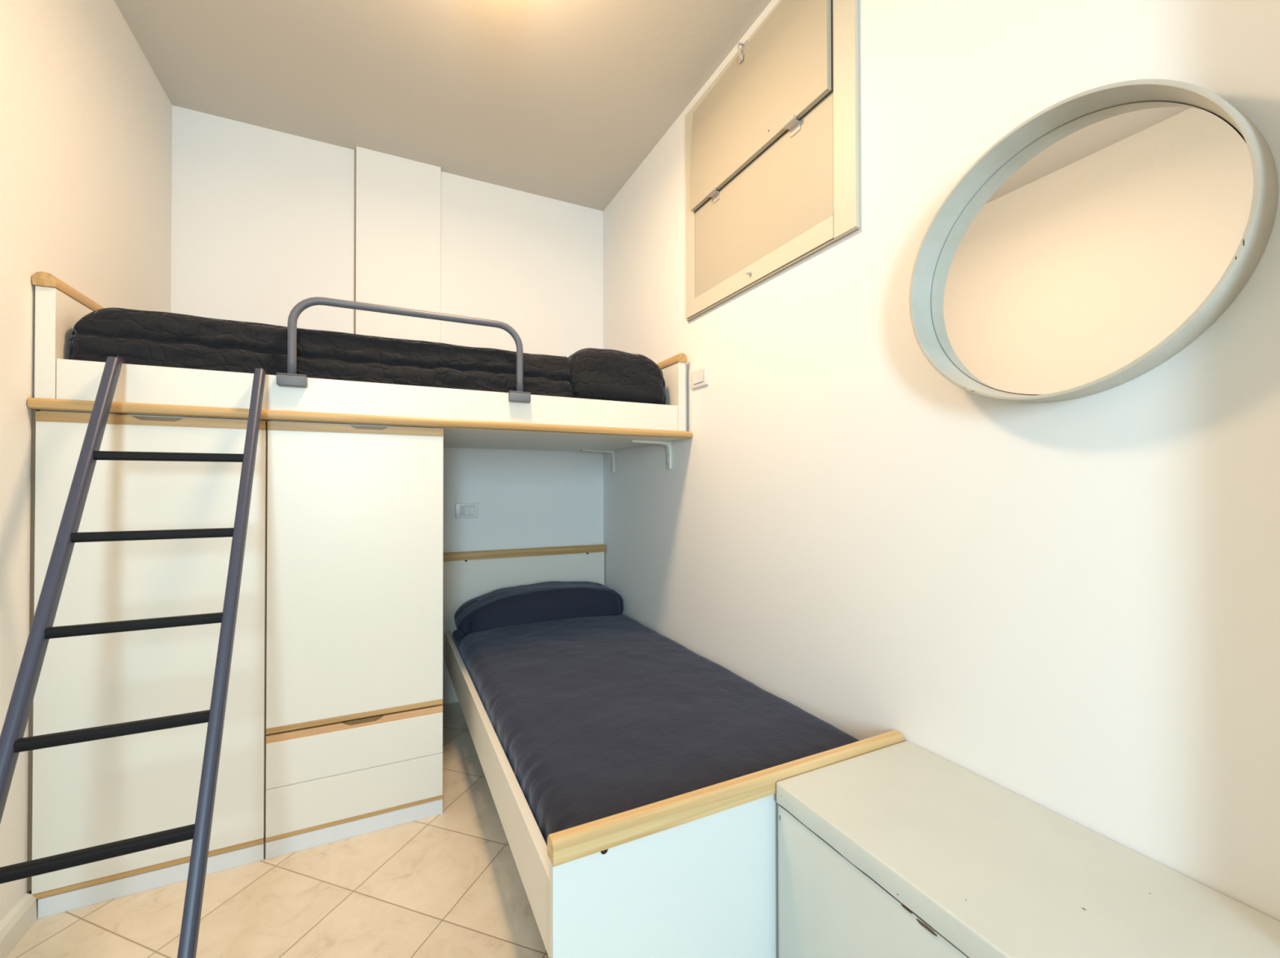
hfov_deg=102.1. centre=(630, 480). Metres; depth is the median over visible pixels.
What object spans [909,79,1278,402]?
wall mirror
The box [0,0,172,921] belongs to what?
wall
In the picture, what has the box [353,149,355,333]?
trim
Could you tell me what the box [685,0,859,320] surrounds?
window
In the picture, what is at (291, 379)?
guard rail
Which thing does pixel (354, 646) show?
wardrobe
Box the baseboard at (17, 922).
[0,892,37,957]
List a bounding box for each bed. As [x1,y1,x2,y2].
[26,271,692,451]
[442,543,904,957]
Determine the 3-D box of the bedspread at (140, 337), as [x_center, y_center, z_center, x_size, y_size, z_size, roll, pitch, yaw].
[-0.892,-0.364,2.264,1.957,0.287,0.916,0,-1,-26]
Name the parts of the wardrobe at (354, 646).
drawer, drawer, door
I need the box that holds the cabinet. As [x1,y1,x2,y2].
[776,740,1279,957]
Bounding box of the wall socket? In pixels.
[455,502,478,518]
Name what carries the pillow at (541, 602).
on the bedspread at (593, 717)
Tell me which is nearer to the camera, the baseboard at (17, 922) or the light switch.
the baseboard at (17, 922)
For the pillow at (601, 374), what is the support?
on the bedspread at (140, 337)
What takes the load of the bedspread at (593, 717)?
on the bed at (694, 873)
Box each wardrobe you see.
[26,409,267,918]
[265,420,443,858]
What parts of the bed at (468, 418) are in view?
panel, cap rail, rail, cap rail, panel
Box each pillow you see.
[453,581,623,636]
[568,347,666,404]
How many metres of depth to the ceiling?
2.13 m
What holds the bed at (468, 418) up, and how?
on the wardrobe at (84, 794)
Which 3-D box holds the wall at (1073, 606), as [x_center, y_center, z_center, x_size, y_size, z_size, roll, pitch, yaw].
[0.502,-0.256,1.905,0.100,2.860,2.906,0,-1,-26]
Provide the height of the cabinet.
0.501 m
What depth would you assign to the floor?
1.43 m
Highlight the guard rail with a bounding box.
[275,297,530,402]
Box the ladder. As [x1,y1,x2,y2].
[0,355,266,957]
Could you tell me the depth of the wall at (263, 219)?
2.81 m
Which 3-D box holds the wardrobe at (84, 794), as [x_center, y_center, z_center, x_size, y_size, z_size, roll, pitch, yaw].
[-1.508,0.494,1.774,0.524,1.365,0.621,0,-1,-26]
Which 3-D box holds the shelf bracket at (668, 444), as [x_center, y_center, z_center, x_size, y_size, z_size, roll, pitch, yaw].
[0.094,-0.121,2.400,0.206,0.130,0.026,0,-1,-26]
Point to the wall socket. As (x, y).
(462, 509)
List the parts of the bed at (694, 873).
rail, headboard, cap rail, footboard, cap rail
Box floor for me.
[6,701,548,957]
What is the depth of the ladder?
1.16 m
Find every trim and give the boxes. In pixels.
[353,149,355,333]
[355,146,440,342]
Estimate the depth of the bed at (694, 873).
1.09 m
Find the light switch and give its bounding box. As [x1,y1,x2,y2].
[691,365,707,389]
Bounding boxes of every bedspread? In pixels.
[69,307,573,397]
[452,614,858,844]
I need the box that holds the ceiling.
[114,0,771,211]
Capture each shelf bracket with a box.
[580,448,614,472]
[630,440,671,469]
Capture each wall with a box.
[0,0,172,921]
[170,105,603,552]
[603,0,1279,920]
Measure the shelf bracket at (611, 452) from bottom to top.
0.130 m
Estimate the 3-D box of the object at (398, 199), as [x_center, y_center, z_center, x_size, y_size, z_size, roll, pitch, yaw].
[-1.202,-0.946,2.686,0.400,1.460,0.038,0,-1,-26]
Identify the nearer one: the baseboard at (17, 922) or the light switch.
the baseboard at (17, 922)

